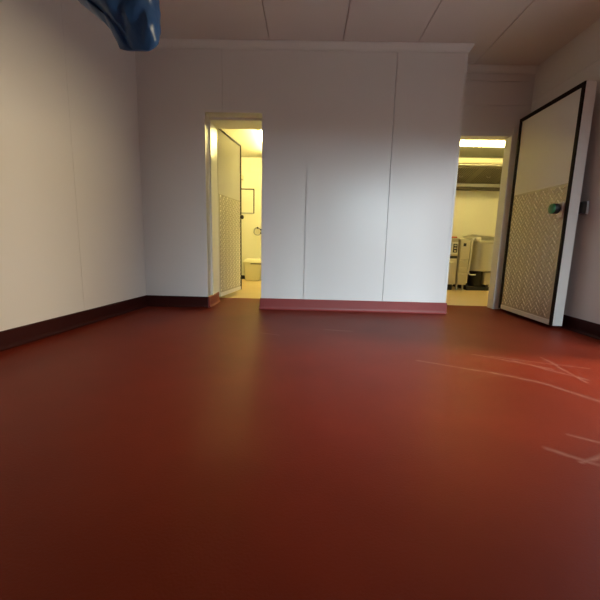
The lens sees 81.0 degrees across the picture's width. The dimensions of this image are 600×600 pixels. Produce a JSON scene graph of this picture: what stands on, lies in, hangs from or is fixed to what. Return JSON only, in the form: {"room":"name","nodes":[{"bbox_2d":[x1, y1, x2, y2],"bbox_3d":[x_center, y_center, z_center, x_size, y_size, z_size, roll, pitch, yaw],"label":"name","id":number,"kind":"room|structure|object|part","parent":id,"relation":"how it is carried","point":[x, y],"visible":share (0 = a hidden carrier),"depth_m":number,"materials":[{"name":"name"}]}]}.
{"room":"cold storage room","nodes":[
{"label":"cold storage room","id":0,"kind":"room"},
{"bbox_2d":[0,0,145,330],"bbox_3d":[-2.098,-0.821,0.980,0.119,2.650,5.574,3,9,8],"label":"wall","id":1,"kind":"structure","parent":0,"point":[72,237],"depth_m":2.68,"materials":[{"name":"white paint"}]},
{"bbox_2d":[0,295,147,351],"bbox_3d":[-2.048,0.425,1.208,0.030,0.120,5.420,3,9,8],"label":"baseboard","id":2,"kind":"structure","parent":1,"relation":"attached to","point":[18,336],"depth_m":2.72,"materials":[{"name":"red paint"}]},
{"bbox_2d":[241,157,261,274],"bbox_3d":[-0.073,-1.593,6.857,2.620,2.400,0.160,1,9,1],"label":"wall","id":3,"kind":"structure","parent":0,"point":[251,168],"depth_m":6.78,"materials":[{"name":"white paint"}]},
{"bbox_2d":[241,188,253,213],"bbox_3d":[-1.041,-1.895,6.733,0.332,0.466,0.021,1,9,1],"label":"framed board","id":4,"kind":"object","parent":3,"relation":"attached to","point":[247,195],"visible":0.75,"depth_m":6.73,"materials":[{"name":"white"}]},
{"bbox_2d":[0,279,599,599],"bbox_3d":[0.883,0.352,2.776,7.096,0.100,8.800,1,9,1],"label":"floor","id":5,"kind":"structure","parent":0,"point":[231,449],"depth_m":1.20,"materials":[{"name":"red paint"}]},
{"bbox_2d":[243,258,260,280],"bbox_3d":[-0.891,-0.580,6.708,0.360,0.410,0.324,1,9,1],"label":"waste bin","id":6,"kind":"object","parent":5,"relation":"on","point":[252,267],"visible":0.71,"depth_m":6.57,"materials":[{"name":"beige plastic"}]},
{"bbox_3d":[-0.887,-0.746,6.683,0.360,0.075,0.320,1,9,1],"label":"lid","id":7,"kind":"part","parent":6,"relation":"part of","materials":[{"name":"beige plastic"}]},
{"bbox_2d":[447,238,459,289],"bbox_3d":[2.317,-0.679,6.151,0.595,0.930,0.758,1,9,1],"label":"range","id":8,"kind":"object","parent":5,"relation":"on","point":[455,241],"visible":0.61,"depth_m":5.80,"materials":[{"name":"beige metal"}]},
{"bbox_3d":[2.313,-0.502,5.835,0.555,0.360,0.018,1,9,1],"label":"oven door","id":9,"kind":"part","parent":8,"relation":"part of","materials":[{"name":"white metal"}]},
{"bbox_3d":[2.544,-0.851,5.772,0.110,0.200,0.022,1,9,1],"label":"control panel","id":10,"kind":"part","parent":8,"relation":"part of","materials":[{"name":"white plastic"}]},
{"bbox_2d":[455,239,470,289],"bbox_3d":[2.714,-0.630,6.141,0.170,0.855,0.698,1,9,1],"label":"drawer unit","id":11,"kind":"object","parent":5,"relation":"on","point":[464,244],"visible":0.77,"depth_m":5.82,"materials":[{"name":"beige metal"}]},
{"bbox_3d":[2.703,-0.365,5.861,0.146,0.170,0.016,1,9,1],"label":"drawer","id":12,"kind":"part","parent":11,"relation":"part of","materials":[{"name":"white metal"}]},
{"bbox_3d":[2.706,-0.498,5.839,0.146,0.080,0.016,1,9,1],"label":"drawer","id":13,"kind":"part","parent":11,"relation":"part of","materials":[{"name":"beige ceramic"}]},
{"bbox_3d":[2.709,-0.602,5.822,0.146,0.110,0.016,1,9,1],"label":"drawer","id":14,"kind":"part","parent":11,"relation":"part of","materials":[{"name":"beige ceramic"}]},
{"bbox_3d":[2.713,-0.818,5.780,0.150,0.300,0.032,1,9,1],"label":"panel","id":15,"kind":"part","parent":11,"relation":"part of","materials":[{"name":"beige ceramic"}]},
{"bbox_2d":[135,48,464,302],"bbox_3d":[-0.253,-1.241,3.857,3.722,2.650,0.440,1,9,1],"label":"wall","id":16,"kind":"structure","parent":0,"point":[359,148],"depth_m":3.60,"materials":[{"name":"white paint"}]},
{"bbox_2d":[217,129,243,296],"bbox_3d":[-0.900,-1.065,4.524,0.130,1.960,0.775,3,9,10],"label":"door","id":17,"kind":"structure","parent":16,"relation":"in","point":[228,149],"depth_m":4.47,"materials":[{"name":"white"}]},
{"bbox_3d":[-0.899,-0.726,4.577,0.008,1.175,0.727,3,9,10],"label":"tread plate","id":18,"kind":"part","parent":17,"relation":"part of","materials":[{"name":"silver metal"}]},
{"bbox_2d":[209,117,261,294],"bbox_3d":[-0.689,-1.005,3.977,0.580,1.885,0.295,1,9,1],"label":"trim","id":19,"kind":"structure","parent":16,"relation":"attached to","point":[214,123],"depth_m":3.90,"materials":[{"name":"white plastic"}]},
{"bbox_2d":[147,292,446,313],"bbox_3d":[-0.038,0.016,4.040,3.293,0.120,0.470,1,9,1],"label":"baseboard","id":20,"kind":"structure","parent":16,"relation":"attached to","point":[265,303],"depth_m":3.82,"materials":[{"name":"red paint"}]},
{"bbox_2d":[156,38,474,53],"bbox_3d":[0.027,-2.503,3.606,3.307,0.066,0.441,1,9,1],"label":"trim","id":21,"kind":"structure","parent":16,"relation":"attached to","point":[366,46],"depth_m":3.40,"materials":[{"name":"white paint"}]},
{"bbox_2d":[443,53,467,302],"bbox_3d":[1.595,-1.188,3.623,0.026,2.464,0.034,1,9,1],"label":"trim","id":22,"kind":"structure","parent":16,"relation":"attached to","point":[466,54],"depth_m":3.59,"materials":[{"name":"white paint"}]},
{"bbox_2d":[222,129,503,157],"bbox_3d":[1.580,-2.520,5.301,5.920,0.200,2.879,1,9,1],"label":"ceiling","id":23,"kind":"structure","parent":0,"point":[250,141],"depth_m":5.76,"materials":[{"name":"beige paint"}]},
{"bbox_2d":[257,129,261,140],"bbox_3d":[-0.500,-2.447,5.517,0.180,0.119,1.250,1,9,1],"label":"fluorescent light","id":24,"kind":"object","parent":23,"relation":"attached to","point":[258,130],"visible":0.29,"depth_m":4.92,"materials":[{"name":"white plastic"}]},
{"bbox_2d":[460,139,504,146],"bbox_3d":[2.818,-2.309,5.149,1.470,0.112,0.080,1,9,1],"label":"fluorescent light","id":25,"kind":"object","parent":23,"relation":"attached to","point":[463,142],"visible":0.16,"depth_m":5.13,"materials":[{"name":"white plastic"}]},
{"bbox_2d":[159,0,599,64],"bbox_3d":[-0.031,-2.165,0.970,5.300,0.100,6.000,1,9,1],"label":"ceiling","id":26,"kind":"structure","parent":0,"point":[503,32],"depth_m":3.07,"materials":[{"name":"white paint"}]},
{"bbox_2d":[78,0,160,51],"bbox_3d":[-0.973,-1.780,1.771,0.487,0.956,0.337,1,9,1],"label":"plastic bag","id":27,"kind":"object","parent":26,"relation":"hanging from","point":[134,24],"visible":1,"depth_m":1.78,"materials":[{"name":"blue plastic"}]},
{"bbox_2d":[452,190,499,284],"bbox_3d":[2.883,-1.532,6.590,3.300,2.500,0.100,1,9,1],"label":"wall","id":28,"kind":"structure","parent":0,"point":[475,212],"depth_m":6.52,"materials":[{"name":"white paint"}]},
{"bbox_2d":[456,157,502,190],"bbox_3d":[2.990,-2.135,6.002,1.900,0.382,0.855,1,9,1],"label":"extractor hood","id":29,"kind":"object","parent":28,"relation":"attached to","point":[474,173],"visible":0.37,"depth_m":5.95,"materials":[{"name":"silver metal"}]},
{"bbox_3d":[2.986,-2.166,5.648,1.900,0.015,0.115,1,9,1],"label":"panel","id":30,"kind":"part","parent":29,"relation":"part of","materials":[{"name":"metal"}]},
{"bbox_2d":[476,168,501,181],"bbox_3d":[3.231,-2.154,6.013,0.460,0.170,0.624,1,9,1],"label":"tray","id":31,"kind":"object","parent":29,"relation":"on","point":[483,174],"depth_m":5.98,"materials":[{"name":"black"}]},
{"bbox_2d":[461,73,534,132],"bbox_3d":[2.073,-1.219,4.055,1.044,2.650,0.113,1,9,1],"label":"wall","id":32,"kind":"structure","parent":0,"point":[493,102],"depth_m":3.84,"materials":[{"name":"white paint"}]},
{"bbox_2d":[461,128,518,308],"bbox_3d":[1.995,-0.911,4.096,0.827,2.025,0.133,1,9,1],"label":"trim","id":33,"kind":"structure","parent":32,"relation":"attached to","point":[511,139],"depth_m":4.03,"materials":[{"name":"white plastic"}]},
{"bbox_2d":[467,64,538,73],"bbox_3d":[2.091,-2.482,3.772,0.904,0.066,0.044,1,9,1],"label":"trim","id":34,"kind":"structure","parent":32,"relation":"attached to","point":[471,68],"depth_m":3.77,"materials":[{"name":"white plastic"}]},
{"bbox_2d":[498,80,596,325],"bbox_3d":[2.362,-0.851,3.488,0.256,2.053,0.978,2,9,2],"label":"door","id":35,"kind":"structure","parent":32,"relation":"in","point":[552,143],"depth_m":3.30,"materials":[{"name":"white wood"}]},
{"bbox_3d":[2.317,-0.482,3.532,0.008,1.208,0.830,2,9,2],"label":"tread plate","id":36,"kind":"part","parent":35,"relation":"part of","materials":[{"name":"silver metal"}]},
{"bbox_3d":[2.275,-0.810,3.116,0.064,0.088,0.088,2,9,2],"label":"release knob","id":37,"kind":"part","parent":35,"relation":"part of","materials":[{"name":"green plastic"}]},
{"bbox_3d":[2.312,-0.801,3.114,0.014,0.135,0.065,2,9,2],"label":"knob plate","id":38,"kind":"part","parent":35,"relation":"part of","materials":[{"name":"white plastic"}]},
{"bbox_3d":[2.466,-0.797,3.039,0.021,0.117,0.074,2,9,2],"label":"latch lever","id":39,"kind":"part","parent":35,"relation":"part of","materials":[{"name":"grey plastic"}]},
{"bbox_2d":[531,19,599,323],"bbox_3d":[2.512,-0.740,1.141,0.100,2.650,5.977,1,9,1],"label":"wall","id":40,"kind":"structure","parent":0,"point":[578,61],"depth_m":3.07,"materials":[{"name":"white paint"}]},
{"bbox_2d":[500,308,599,339],"bbox_3d":[2.421,0.209,3.194,0.090,0.120,2.027,1,9,1],"label":"baseboard","id":41,"kind":"structure","parent":40,"relation":"attached to","point":[587,328],"depth_m":3.05,"materials":[{"name":"red paint"}]}
]}

